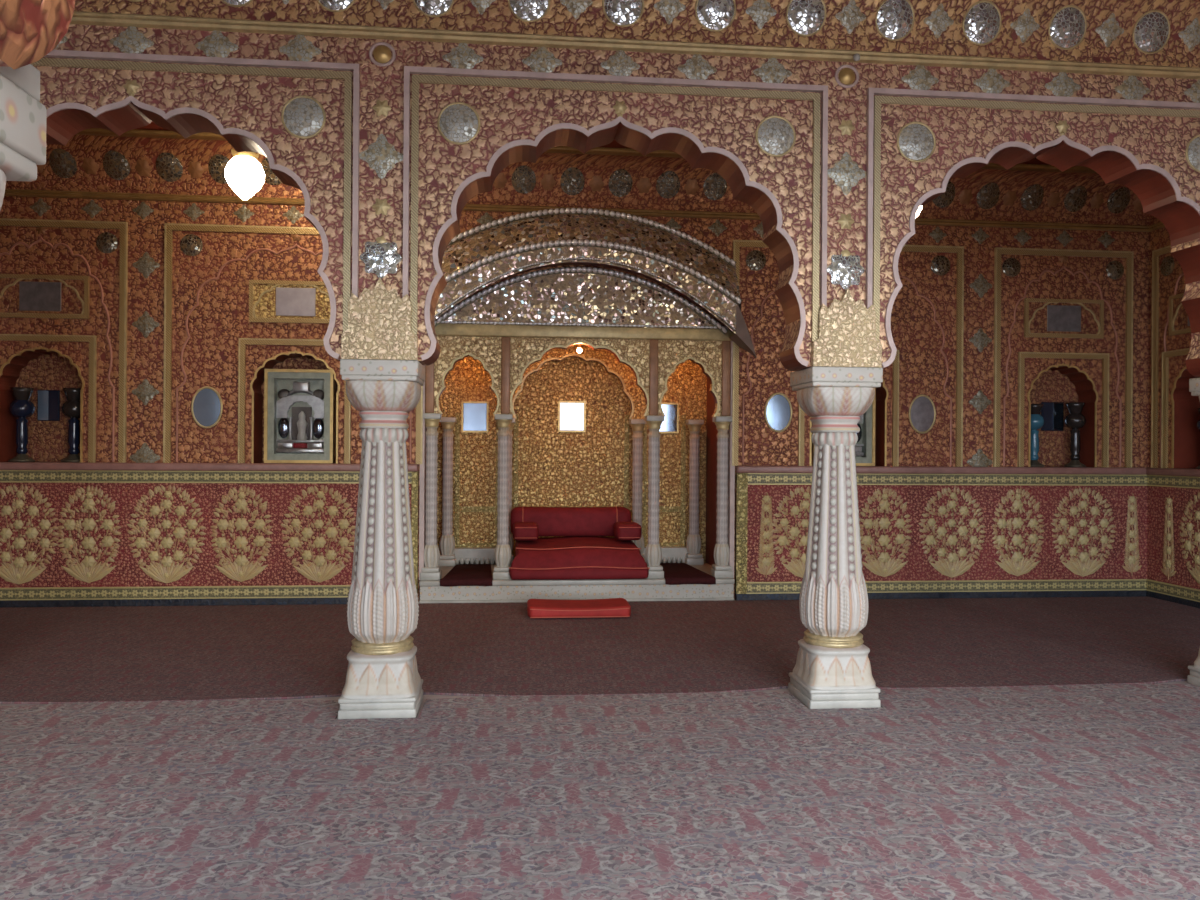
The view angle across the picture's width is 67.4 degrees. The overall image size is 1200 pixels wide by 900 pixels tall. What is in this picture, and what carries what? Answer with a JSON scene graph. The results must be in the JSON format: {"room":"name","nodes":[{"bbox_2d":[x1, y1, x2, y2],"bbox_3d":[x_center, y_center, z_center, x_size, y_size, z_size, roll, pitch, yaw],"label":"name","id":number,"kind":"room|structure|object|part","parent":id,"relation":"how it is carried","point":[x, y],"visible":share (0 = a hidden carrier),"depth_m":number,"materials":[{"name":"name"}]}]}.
{"room":"palace throne room","nodes":[
{"label":"palace throne room","id":0,"kind":"room"},
{"bbox_2d":[0,0,74,100],"bbox_3d":[0.176,-1.715,1.168,12.750,2.448,0.438,0,0,-5],"label":"wall","id":1,"kind":"structure","parent":0,"point":[30,30],"depth_m":1.15,"materials":[{"name":"pink paint"}]},
{"bbox_2d":[0,121,1150,607],"bbox_3d":[-0.549,-0.939,8.692,12.750,4.870,0.970,0,0,-5],"label":"wall","id":2,"kind":"structure","parent":0,"point":[158,507],"depth_m":8.79,"materials":[{"name":"paint"}]},
{"bbox_2d":[8,387,34,461],"bbox_3d":[-5.482,-0.239,8.537,0.220,0.699,0.220,0,0,-5],"label":"glass lamp","id":3,"kind":"object","parent":2,"relation":"in","point":[22,408],"visible":1,"depth_m":8.49,"materials":[{"name":"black glass"}]},
{"bbox_3d":[-5.482,-0.135,8.537,0.104,0.348,0.104,0,0,-5],"label":"stem","id":4,"kind":"part","parent":3,"relation":"part of","materials":[{"name":"blue glass"}]},
{"bbox_3d":[-5.481,-0.389,8.537,0.210,0.170,0.210,0,0,-5],"label":"globe","id":5,"kind":"part","parent":3,"relation":"part of","materials":[{"name":"blue glass"}]},
{"bbox_2d":[36,226,47,233],"bbox_3d":[-5.221,-2.064,8.409,0.108,0.094,0.016,0,0,-5],"label":"flower","id":6,"kind":"object","parent":2,"relation":"on","point":[39,229],"depth_m":8.41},
{"bbox_2d":[0,274,89,318],"bbox_3d":[-5.225,-1.434,8.405,0.860,0.400,0.030,0,0,-5],"label":"mirror","id":7,"kind":"object","parent":2,"relation":"attached to","point":[21,295],"visible":1,"depth_m":8.40,"materials":[{"name":"paint"}]},
{"bbox_3d":[-5.225,-1.434,8.404,0.370,0.270,0.012,0,0,-5],"label":"pane","id":8,"kind":"part","parent":7,"relation":"part of","materials":[{"name":"mirror"}]},
{"bbox_3d":[-5.232,-0.475,8.406,0.970,1.178,0.028,0,0,-5],"label":"niche frame","id":9,"kind":"part","parent":2,"relation":"part of","materials":[{"name":"metal"}]},
{"bbox_2d":[37,390,59,420],"bbox_3d":[-5.327,-0.430,8.693,0.204,0.298,0.022,0,0,-5],"label":"mirror","id":10,"kind":"object","parent":2,"relation":"attached to","point":[48,401],"visible":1,"depth_m":8.68,"materials":[{"name":"blue glass"}]},
{"bbox_3d":[-5.374,-0.430,8.681,0.096,0.286,0.008,0,0,-5],"label":"pane","id":11,"kind":"part","parent":10,"relation":"part of","materials":[{"name":"blue mirror"}]},
{"bbox_3d":[-5.276,-0.430,8.691,0.092,0.286,0.008,0,0,-5],"label":"pane","id":12,"kind":"part","parent":10,"relation":"part of","materials":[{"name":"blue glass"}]},
{"bbox_3d":[-5.228,-1.009,8.407,1.510,2.250,0.025,0,0,-5],"label":"panel frame","id":13,"kind":"part","parent":2,"relation":"part of","materials":[{"name":"metal"}]},
{"bbox_2d":[61,388,80,461],"bbox_3d":[-5.014,-0.236,8.581,0.220,0.699,0.220,0,0,-5],"label":"glass lamp","id":14,"kind":"object","parent":2,"relation":"in","point":[70,408],"visible":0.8,"depth_m":8.53,"materials":[{"name":"black glass"}]},
{"bbox_3d":[-5.013,-0.386,8.581,0.210,0.170,0.210,0,0,-5],"label":"globe","id":15,"kind":"part","parent":14,"relation":"part of","materials":[{"name":"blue glass"}]},
{"bbox_3d":[-5.015,-0.132,8.581,0.104,0.348,0.104,0,0,-5],"label":"stem","id":16,"kind":"part","parent":14,"relation":"part of","materials":[{"name":"blue glass"}]},
{"bbox_2d":[96,232,117,252],"bbox_3d":[-4.640,-1.950,8.462,0.200,0.200,0.020,0,0,-5],"label":"mirror","id":17,"kind":"object","parent":2,"relation":"attached to","point":[106,242],"depth_m":8.47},
{"bbox_2d":[129,443,160,462],"bbox_3d":[-4.300,0.072,8.499,0.286,0.286,0.014,0,0,-5],"label":"mirror","id":18,"kind":"object","parent":2,"relation":"on","point":[138,452],"depth_m":8.50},
{"bbox_2d":[132,379,158,404],"bbox_3d":[-4.296,-0.548,8.499,0.255,0.255,0.014,0,0,-5],"label":"mirror","id":19,"kind":"object","parent":2,"relation":"attached to","point":[144,391],"depth_m":8.50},
{"bbox_2d":[132,252,159,277],"bbox_3d":[-4.288,-1.748,8.499,0.255,0.255,0.014,0,0,-5],"label":"mirror","id":20,"kind":"object","parent":2,"relation":"attached to","point":[144,264],"depth_m":8.50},
{"bbox_2d":[132,311,159,337],"bbox_3d":[-4.292,-1.188,8.499,0.255,0.255,0.014,0,0,-5],"label":"mirror","id":21,"kind":"object","parent":2,"relation":"attached to","point":[145,324],"depth_m":8.50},
{"bbox_2d":[180,234,202,255],"bbox_3d":[-3.878,-1.945,8.535,0.210,0.210,0.020,0,0,-5],"label":"mirror","id":22,"kind":"object","parent":2,"relation":"attached to","point":[190,244],"depth_m":8.54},
{"bbox_2d":[191,386,222,428],"bbox_3d":[-3.735,-0.404,8.553,0.294,0.404,0.019,0,0,-5],"label":"oval mirror","id":23,"kind":"object","parent":2,"relation":"attached to","point":[206,404],"visible":1,"depth_m":8.55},
{"bbox_3d":[-4.346,1.436,8.468,5.180,0.072,0.075,0,0,-5],"label":"skirting","id":24,"kind":"part","parent":2,"relation":"part of","materials":[{"name":"stone"}]},
{"bbox_3d":[-4.343,0.797,8.485,5.180,0.980,0.040,0,0,-5],"label":"dado panel","id":25,"kind":"part","parent":2,"relation":"part of","materials":[{"name":"red paint"}]},
{"bbox_2d":[249,280,330,323],"bbox_3d":[-2.916,-1.419,8.626,0.860,0.400,0.030,0,0,-5],"label":"mirror","id":26,"kind":"object","parent":2,"relation":"attached to","point":[271,301],"visible":0.8,"depth_m":8.61,"materials":[{"name":"paint"}]},
{"bbox_3d":[-2.916,-1.419,8.625,0.370,0.270,0.012,0,0,-5],"label":"pane","id":27,"kind":"part","parent":26,"relation":"part of","materials":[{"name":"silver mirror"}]},
{"bbox_3d":[-2.919,-0.994,8.628,2.380,2.250,0.025,0,0,-5],"label":"panel frame","id":28,"kind":"part","parent":2,"relation":"part of","materials":[{"name":"metal"}]},
{"bbox_3d":[-2.922,-0.460,8.627,1.020,1.178,0.028,0,0,-5],"label":"niche frame","id":29,"kind":"part","parent":2,"relation":"part of","materials":[{"name":"metal"}]},
{"bbox_2d":[291,234,301,240],"bbox_3d":[-2.912,-2.049,8.630,0.108,0.094,0.016,0,0,-5],"label":"flower","id":30,"kind":"object","parent":2,"relation":"on","point":[294,237],"depth_m":8.63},
{"bbox_2d":[264,369,335,462],"bbox_3d":[-2.930,-0.328,8.806,0.650,0.910,0.150,0,0,-5],"label":"framed picture","id":31,"kind":"object","parent":2,"relation":"in","point":[300,404],"visible":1,"depth_m":8.76,"materials":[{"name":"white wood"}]},
{"bbox_3d":[-2.926,-0.328,8.762,0.470,0.730,0.002,0,0,-5],"label":"glass","id":32,"kind":"part","parent":31,"relation":"part of","materials":[{"name":"white"}]},
{"bbox_3d":[-0.555,-2.367,8.843,12.750,0.066,0.045,0,0,-5],"label":"cornice","id":33,"kind":"part","parent":2,"relation":"part of","materials":[{"name":"gold metal"}]},
{"bbox_2d":[746,250,765,270],"bbox_3d":[1.572,-1.910,9.057,0.210,0.210,0.020,0,0,-5],"label":"mirror","id":34,"kind":"object","parent":2,"relation":"attached to","point":[755,259],"depth_m":9.06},
{"bbox_2d":[764,393,792,431],"bbox_3d":[1.800,-0.378,9.083,0.294,0.404,0.019,0,0,-5],"label":"oval mirror","id":35,"kind":"object","parent":2,"relation":"attached to","point":[778,412],"visible":1,"depth_m":9.08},
{"bbox_2d":[811,388,875,465],"bbox_3d":[2.510,-0.293,9.326,0.650,0.910,0.150,0,0,-5],"label":"shrine","id":36,"kind":"object","parent":2,"relation":"in","point":[865,445],"visible":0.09,"depth_m":9.29,"materials":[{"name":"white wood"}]},
{"bbox_3d":[2.514,-0.293,9.283,0.470,0.730,0.002,0,0,-5],"label":"glass","id":37,"kind":"part","parent":36,"relation":"part of","materials":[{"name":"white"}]},
{"bbox_3d":[2.531,-0.959,9.150,2.380,2.250,0.025,0,0,-5],"label":"panel frame","id":38,"kind":"part","parent":2,"relation":"part of","materials":[{"name":"metal"}]},
{"bbox_3d":[2.528,-0.425,9.148,1.020,1.178,0.028,0,0,-5],"label":"niche frame","id":39,"kind":"part","parent":2,"relation":"part of","materials":[{"name":"metal"}]},
{"bbox_2d":[909,394,935,433],"bbox_3d":[3.304,-0.368,9.226,0.294,0.404,0.019,0,0,-5],"label":"oval mirror","id":40,"kind":"object","parent":2,"relation":"attached to","point":[922,411],"visible":1,"depth_m":9.22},
{"bbox_3d":[3.563,1.487,9.225,4.430,0.072,0.075,0,0,-5],"label":"skirting","id":41,"kind":"part","parent":2,"relation":"part of","materials":[{"name":"stone"}]},
{"bbox_2d":[931,255,949,275],"bbox_3d":[3.503,-1.897,9.242,0.210,0.210,0.020,0,0,-5],"label":"mirror","id":42,"kind":"object","parent":2,"relation":"attached to","point":[940,264],"depth_m":9.24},
{"bbox_3d":[3.565,0.848,9.242,4.430,0.980,0.040,0,0,-5],"label":"dado panel","id":43,"kind":"part","parent":2,"relation":"part of","materials":[{"name":"red paint"}]},
{"bbox_2d":[967,449,992,466],"bbox_3d":[3.922,0.126,9.286,0.286,0.286,0.014,0,0,-5],"label":"mirror","id":44,"kind":"object","parent":2,"relation":"on","point":[975,457],"depth_m":9.29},
{"bbox_2d":[969,328,991,351],"bbox_3d":[3.931,-1.135,9.286,0.255,0.255,0.014,0,0,-5],"label":"mirror","id":45,"kind":"object","parent":2,"relation":"attached to","point":[980,339],"depth_m":9.29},
{"bbox_2d":[969,390,991,413],"bbox_3d":[3.926,-0.494,9.286,0.255,0.255,0.014,0,0,-5],"label":"mirror","id":46,"kind":"object","parent":2,"relation":"attached to","point":[980,401],"depth_m":9.29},
{"bbox_2d":[969,274,992,297],"bbox_3d":[3.934,-1.694,9.286,0.255,0.255,0.014,0,0,-5],"label":"mirror","id":47,"kind":"object","parent":2,"relation":"attached to","point":[980,285],"depth_m":9.29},
{"bbox_2d":[1002,258,1020,276],"bbox_3d":[4.264,-1.892,9.314,0.200,0.200,0.020,0,0,-5],"label":"mirror","id":48,"kind":"object","parent":2,"relation":"attached to","point":[1011,267],"depth_m":9.32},
{"bbox_2d":[1030,404,1044,466],"bbox_3d":[4.582,-0.154,9.500,0.207,0.659,0.207,0,0,-5],"label":"glass lamp","id":49,"kind":"object","parent":2,"relation":"in","point":[1037,421],"visible":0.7,"depth_m":9.45,"materials":[{"name":"blue glass"}]},
{"bbox_3d":[4.581,-0.055,9.500,0.098,0.328,0.098,0,0,-5],"label":"stem","id":50,"kind":"part","parent":49,"relation":"part of","materials":[{"name":"teal glass"}]},
{"bbox_3d":[4.583,-0.295,9.500,0.198,0.160,0.198,0,0,-5],"label":"globe","id":51,"kind":"part","parent":49,"relation":"part of","materials":[{"name":"teal glass"}]},
{"bbox_2d":[1041,402,1063,430],"bbox_3d":[4.861,-0.360,9.668,0.252,0.309,0.022,0,0,-5],"label":"mirror","id":52,"kind":"object","parent":2,"relation":"attached to","point":[1052,413],"visible":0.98,"depth_m":9.66,"materials":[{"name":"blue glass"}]},
{"bbox_3d":[4.802,-0.360,9.655,0.120,0.297,0.008,0,0,-5],"label":"pane","id":53,"kind":"part","parent":52,"relation":"part of","materials":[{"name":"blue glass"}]},
{"bbox_3d":[4.923,-0.360,9.667,0.116,0.297,0.008,0,0,-5],"label":"pane","id":54,"kind":"part","parent":52,"relation":"part of","materials":[{"name":"mirror"}]},
{"bbox_2d":[1024,298,1103,338],"bbox_3d":[4.829,-1.369,9.367,0.860,0.400,0.030,0,0,-5],"label":"mirror","id":55,"kind":"object","parent":2,"relation":"attached to","point":[1045,318],"visible":1,"depth_m":9.36,"materials":[{"name":"paint"}]},
{"bbox_3d":[4.829,-1.369,9.366,0.370,0.270,0.012,0,0,-5],"label":"pane","id":56,"kind":"part","parent":55,"relation":"part of","materials":[{"name":"mirror"}]},
{"bbox_3d":[4.826,-0.944,9.369,1.480,2.250,0.025,0,0,-5],"label":"panel frame","id":57,"kind":"part","parent":2,"relation":"part of","materials":[{"name":"metal"}]},
{"bbox_3d":[4.822,-0.410,9.368,0.960,1.178,0.028,0,0,-5],"label":"niche frame","id":58,"kind":"part","parent":2,"relation":"part of","materials":[{"name":"metal"}]},
{"bbox_2d":[1064,402,1085,466],"bbox_3d":[5.040,-0.161,9.543,0.214,0.679,0.214,0,0,-5],"label":"glass lamp","id":59,"kind":"object","parent":2,"relation":"in","point":[1075,420],"visible":0.99,"depth_m":9.50,"materials":[{"name":"black glass"}]},
{"bbox_3d":[5.039,-0.059,9.543,0.101,0.338,0.101,0,0,-5],"label":"stem","id":60,"kind":"part","parent":59,"relation":"part of","materials":[{"name":"black glass"}]},
{"bbox_3d":[5.041,-0.306,9.543,0.204,0.165,0.204,0,0,-5],"label":"globe","id":61,"kind":"part","parent":59,"relation":"part of","materials":[{"name":"black glass"}]},
{"bbox_2d":[1106,261,1123,279],"bbox_3d":[5.399,-1.885,9.423,0.200,0.200,0.020,0,0,-5],"label":"mirror","id":62,"kind":"object","parent":2,"relation":"attached to","point":[1114,269],"depth_m":9.43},
{"bbox_2d":[0,681,1188,718],"bbox_3d":[-0.098,1.559,3.809,13.350,0.120,13.600,0,0,-5],"label":"floor","id":63,"kind":"structure","parent":0,"point":[425,697],"depth_m":5.43,"materials":[{"name":"stone"}]},
{"bbox_2d":[0,73,46,210],"bbox_3d":[-0.996,0.497,1.070,0.425,1.992,0.425,0,0,-5],"label":"marble column","id":64,"kind":"structure","parent":63,"relation":"on","point":[22,116],"depth_m":1.23,"materials":[{"name":"white stone"}]},
{"bbox_2d":[338,359,424,718],"bbox_3d":[-1.248,0.496,5.188,0.425,1.992,0.425,0,0,-5],"label":"marble column","id":65,"kind":"structure","parent":63,"relation":"on","point":[383,679],"depth_m":5.04,"materials":[{"name":"white stone"}]},
{"bbox_2d":[419,208,756,602],"bbox_3d":[-0.252,-0.442,9.489,3.420,3.880,1.920,0,0,-5],"label":"throne alcove","id":66,"kind":"object","parent":63,"relation":"on","point":[638,420],"visible":1,"depth_m":8.98,"materials":[{"name":"paint"}]},
{"bbox_2d":[440,564,492,586],"bbox_3d":[-1.349,1.282,9.284,0.504,0.071,1.191,0,0,-5],"label":"mat","id":67,"kind":"object","parent":66,"relation":"on","point":[460,574],"visible":1,"depth_m":8.89,"materials":[{"name":"red fabric"}]},
{"bbox_3d":[-1.397,-0.369,10.059,0.260,0.310,0.010,0,0,-5],"label":"mirror pane","id":68,"kind":"part","parent":66,"relation":"part of","materials":[{"name":"silver metal"}]},
{"bbox_3d":[-0.317,-0.377,10.163,0.270,0.310,0.010,0,0,-5],"label":"mirror pane","id":69,"kind":"part","parent":66,"relation":"part of","materials":[{"name":"clear glass"}]},
{"bbox_2d":[577,345,581,352],"bbox_3d":[-0.207,-1.013,9.051,0.048,0.076,0.047,0,0,-5],"label":"light bulb","id":70,"kind":"object","parent":66,"relation":"attached to","point":[579,350],"visible":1,"depth_m":9.04,"materials":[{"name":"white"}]},
{"bbox_2d":[509,536,649,579],"bbox_3d":[-0.246,1.102,9.321,1.381,0.333,1.156,0,0,-5],"label":"mattress","id":71,"kind":"object","parent":66,"relation":"on","point":[567,557],"visible":0.97,"depth_m":8.84,"materials":[{"name":"red fabric"}]},
{"bbox_2d":[513,522,538,540],"bbox_3d":[-0.772,0.844,9.348,0.265,0.167,0.402,0,0,-5],"label":"bolster","id":72,"kind":"object","parent":71,"relation":"on","point":[522,531],"visible":1,"depth_m":9.16,"materials":[{"name":"red fabric"}]},
{"bbox_2d":[511,506,630,535],"bbox_3d":[-0.317,0.778,9.765,1.300,0.332,0.282,0,0,-5],"label":"cushion","id":73,"kind":"object","parent":71,"relation":"on","point":[551,521],"visible":0.7,"depth_m":9.65,"materials":[{"name":"red fabric"}]},
{"bbox_2d":[614,522,641,539],"bbox_3d":[0.288,0.850,9.450,0.265,0.167,0.402,0,0,-5],"label":"bolster","id":74,"kind":"object","parent":71,"relation":"on","point":[622,530],"visible":1,"depth_m":9.26,"materials":[{"name":"red fabric"}]},
{"bbox_3d":[-0.187,-1.486,8.878,2.957,0.640,0.052,0,0,-5],"label":"tympanum moulding","id":75,"kind":"part","parent":66,"relation":"part of","materials":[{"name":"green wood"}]},
{"bbox_3d":[-0.160,-1.503,8.597,2.974,0.671,0.018,0,0,-5],"label":"fascia moulding","id":76,"kind":"part","parent":66,"relation":"part of","materials":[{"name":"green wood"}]},
{"bbox_3d":[-0.190,-1.236,8.890,3.000,0.023,0.020,0,0,-5],"label":"moulding","id":77,"kind":"part","parent":66,"relation":"part of","materials":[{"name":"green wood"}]},
{"bbox_3d":[-0.181,-2.110,8.863,3.111,0.542,0.052,0,0,-5],"label":"moulding","id":78,"kind":"part","parent":66,"relation":"part of","materials":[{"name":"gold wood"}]},
{"bbox_3d":[-0.158,-1.711,8.589,3.096,0.595,0.056,0,0,-5],"label":"eave moulding","id":79,"kind":"part","parent":66,"relation":"part of","materials":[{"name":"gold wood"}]},
{"bbox_3d":[0.760,-0.365,10.266,0.235,0.310,0.010,0,0,-5],"label":"mirror pane","id":80,"kind":"part","parent":66,"relation":"part of","materials":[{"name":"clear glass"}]},
{"bbox_2d":[660,563,715,584],"bbox_3d":[0.841,1.296,9.494,0.504,0.071,1.191,0,0,-5],"label":"mat","id":81,"kind":"object","parent":66,"relation":"on","point":[674,573],"visible":0.91,"depth_m":9.06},
{"bbox_2d":[0,684,1199,899],"bbox_3d":[0.050,1.494,2.266,12.650,0.011,6.501,0,0,-5],"label":"carpet","id":82,"kind":"object","parent":63,"relation":"on","point":[1063,792],"visible":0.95,"depth_m":3.86,"materials":[{"name":"pink carpet"}]},
{"bbox_2d":[0,597,1199,703],"bbox_3d":[-0.413,1.490,7.103,12.650,0.013,3.331,0,0,-5],"label":"carpet","id":83,"kind":"object","parent":63,"relation":"on","point":[49,655],"visible":0.84,"depth_m":6.74,"materials":[{"name":"red carpet"}]},
{"bbox_2d":[527,598,630,618],"bbox_3d":[-0.196,1.429,8.148,0.920,0.105,0.502,0,0,-5],"label":"floor cushion","id":84,"kind":"object","parent":83,"relation":"on","point":[612,607],"visible":1,"depth_m":7.94,"materials":[{"name":"red fabric"}]},
{"bbox_2d":[788,367,882,708],"bbox_3d":[1.415,0.513,5.442,0.425,1.992,0.425,0,0,-5],"label":"marble column","id":85,"kind":"structure","parent":63,"relation":"on","point":[832,669],"depth_m":5.30,"materials":[{"name":"white stone"}]},
{"bbox_2d":[1187,378,1199,686],"bbox_3d":[4.077,0.530,5.697,0.425,1.992,0.425,0,0,-5],"label":"marble column","id":86,"kind":"structure","parent":63,"relation":"on","point":[1193,678],"depth_m":5.83,"materials":[{"name":"white stone"}]},
{"bbox_2d":[31,0,1199,376],"bbox_3d":[-0.195,-1.947,5.055,13.150,2.908,0.704,0,0,-5],"label":"wall","id":87,"kind":"structure","parent":0,"point":[388,117],"depth_m":5.19,"materials":[{"name":"pink paint"}]},
{"bbox_2d":[123,80,139,96],"bbox_3d":[-2.547,-1.965,4.884,0.090,0.099,0.020,0,0,-5],"label":"flower","id":88,"kind":"object","parent":87,"relation":"on","point":[131,88],"depth_m":4.89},
{"bbox_3d":[-2.550,-1.402,4.883,2.430,1.490,0.030,0,0,-5],"label":"panel frame","id":89,"kind":"part","parent":87,"relation":"part of","materials":[{"name":"pink paint"}]},
{"bbox_2d":[281,95,325,138],"bbox_3d":[-1.640,-1.843,4.974,0.242,0.242,0.026,0,0,-5],"label":"mirror","id":90,"kind":"object","parent":87,"relation":"attached to","point":[302,116],"depth_m":4.97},
{"bbox_3d":[-1.222,-0.730,5.003,0.410,0.456,0.045,0,0,-5],"label":"gilt panel","id":91,"kind":"part","parent":87,"relation":"part of","materials":[{"name":"gold metal"}]},
{"bbox_2d":[359,134,402,178],"bbox_3d":[-1.218,-1.638,5.014,0.255,0.255,0.015,0,0,-5],"label":"mirror","id":92,"kind":"object","parent":87,"relation":"attached to","point":[380,155],"depth_m":5.02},
{"bbox_2d":[360,236,401,277],"bbox_3d":[-1.221,-1.076,5.013,0.235,0.241,0.018,0,0,-5],"label":"mirror","id":93,"kind":"object","parent":87,"relation":"on","point":[380,256],"depth_m":5.02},
{"bbox_2d":[437,102,480,144],"bbox_3d":[-0.793,-1.837,5.055,0.242,0.242,0.026,0,0,-5],"label":"mirror","id":94,"kind":"object","parent":87,"relation":"attached to","point":[458,123],"depth_m":5.05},
{"bbox_3d":[0.113,-1.384,5.138,2.430,1.490,0.030,0,0,-5],"label":"panel frame","id":95,"kind":"part","parent":87,"relation":"part of","materials":[{"name":"pink paint"}]},
{"bbox_2d":[613,101,627,116],"bbox_3d":[0.116,-1.948,5.139,0.090,0.099,0.020,0,0,-5],"label":"flower","id":96,"kind":"object","parent":87,"relation":"on","point":[620,108],"depth_m":5.14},
{"bbox_3d":[-0.197,-2.319,5.101,12.750,0.066,0.045,0,0,-5],"label":"cornice","id":97,"kind":"part","parent":87,"relation":"part of","materials":[{"name":"multicoloured paint"}]},
{"bbox_2d":[755,115,795,156],"bbox_3d":[1.023,-1.825,5.229,0.242,0.242,0.026,0,0,-5],"label":"mirror","id":98,"kind":"object","parent":87,"relation":"attached to","point":[775,135],"depth_m":5.23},
{"bbox_2d":[827,249,864,289],"bbox_3d":[1.442,-1.058,5.268,0.235,0.241,0.018,0,0,-5],"label":"mirror","id":99,"kind":"object","parent":87,"relation":"on","point":[845,267],"depth_m":5.27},
{"bbox_3d":[1.440,-0.713,5.258,0.410,0.456,0.045,0,0,-5],"label":"gilt panel","id":100,"kind":"part","parent":87,"relation":"part of","materials":[{"name":"gold metal"}]},
{"bbox_2d":[828,152,866,194],"bbox_3d":[1.445,-1.621,5.269,0.255,0.255,0.015,0,0,-5],"label":"mirror","id":101,"kind":"object","parent":87,"relation":"attached to","point":[847,171],"depth_m":5.27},
{"bbox_2d":[853,54,859,60],"bbox_3d":[1.491,-2.281,5.229,0.040,0.044,0.032,0,0,13],"label":"wall hook","id":102,"kind":"object","parent":87,"relation":"attached to","point":[856,57],"visible":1,"depth_m":5.22,"materials":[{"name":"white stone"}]},
{"bbox_2d":[897,121,935,161],"bbox_3d":[1.870,-1.820,5.310,0.242,0.242,0.026,0,0,-5],"label":"mirror","id":103,"kind":"object","parent":87,"relation":"attached to","point":[916,140],"depth_m":5.31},
{"bbox_3d":[2.775,-1.367,5.393,2.430,1.490,0.030,0,0,-5],"label":"panel frame","id":104,"kind":"part","parent":87,"relation":"part of","materials":[{"name":"pink paint"}]},
{"bbox_2d":[1056,120,1068,135],"bbox_3d":[2.779,-1.931,5.394,0.090,0.099,0.020,0,0,-5],"label":"flower","id":105,"kind":"object","parent":87,"relation":"on","point":[1062,126],"depth_m":5.40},
{"bbox_2d":[1185,134,1199,172],"bbox_3d":[3.686,-1.808,5.484,0.242,0.242,0.026,0,0,-5],"label":"mirror","id":106,"kind":"object","parent":87,"relation":"attached to","point":[1192,141],"depth_m":5.48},
{"bbox_2d":[1146,215,1199,607],"bbox_3d":[6.369,-0.909,4.416,0.410,4.900,10.780,0,0,-5],"label":"wall","id":107,"kind":"structure","parent":0,"point":[1173,478],"depth_m":9.14,"materials":[{"name":"paint"}]},
{"bbox_3d":[5.932,-2.325,7.739,0.045,0.066,3.480,0,0,-5],"label":"cornice","id":108,"kind":"part","parent":107,"relation":"part of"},
{"bbox_3d":[5.839,-0.937,8.725,0.025,2.250,1.320,0,0,-5],"label":"panel frame","id":109,"kind":"part","parent":107,"relation":"part of","materials":[{"name":"metal"}]},
{"bbox_3d":[5.883,1.502,7.837,0.075,0.072,3.280,0,0,-5],"label":"skirting","id":110,"kind":"part","parent":107,"relation":"part of","materials":[{"name":"stone"}]},
{"bbox_3d":[5.905,0.863,7.839,0.040,0.980,3.280,0,0,-5],"label":"dado panel","id":111,"kind":"part","parent":107,"relation":"part of","materials":[{"name":"red paint"}]},
{"bbox_3d":[5.834,-0.403,8.725,0.028,1.178,1.020,0,0,-5],"label":"niche frame","id":112,"kind":"part","parent":107,"relation":"part of","materials":[{"name":"metal"}]},
{"bbox_2d":[1169,293,1190,335],"bbox_3d":[5.839,-1.362,8.725,0.030,0.400,0.860,0,0,-5],"label":"mirror","id":113,"kind":"object","parent":107,"relation":"attached to","point":[1179,323],"visible":0.65,"depth_m":9.04,"materials":[{"name":"red paint"}]},
{"bbox_2d":[1196,408,1199,468],"bbox_3d":[5.983,-0.115,8.870,0.189,0.599,0.189,0,0,-5],"label":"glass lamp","id":114,"kind":"object","parent":107,"relation":"in","point":[1198,421],"visible":1,"depth_m":8.88,"materials":[{"name":"black glass"}]},
{"bbox_3d":[5.984,-0.243,8.870,0.180,0.146,0.180,0,0,-5],"label":"globe","id":115,"kind":"part","parent":114,"relation":"part of","materials":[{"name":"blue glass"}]},
{"bbox_3d":[-0.389,-3.413,7.183,12.750,0.100,3.580,0,0,-5],"label":"ceiling","id":116,"kind":"structure","parent":0,"visible":0},
{"bbox_2d":[225,149,264,199],"bbox_3d":[-2.401,-2.537,6.098,0.253,1.677,0.253,0,0,-5],"label":"hanging lamp","id":117,"kind":"object","parent":116,"relation":"hanging from","point":[244,174],"visible":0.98,"depth_m":6.02,"materials":[{"name":"beige glass"}]},
{"bbox_3d":[-2.404,-1.992,6.098,0.181,0.044,0.181,0,0,-28],"label":"crown","id":118,"kind":"part","parent":117,"relation":"part of","materials":[{"name":"gold metal"}]},
{"bbox_2d":[915,206,921,217],"bbox_3d":[2.221,-2.484,6.540,0.240,1.723,0.240,0,0,-5],"label":"lamp","id":119,"kind":"object","parent":116,"relation":"hanging from","point":[920,207],"visible":0.02,"depth_m":6.48,"materials":[{"name":"beige glass"}]}
]}

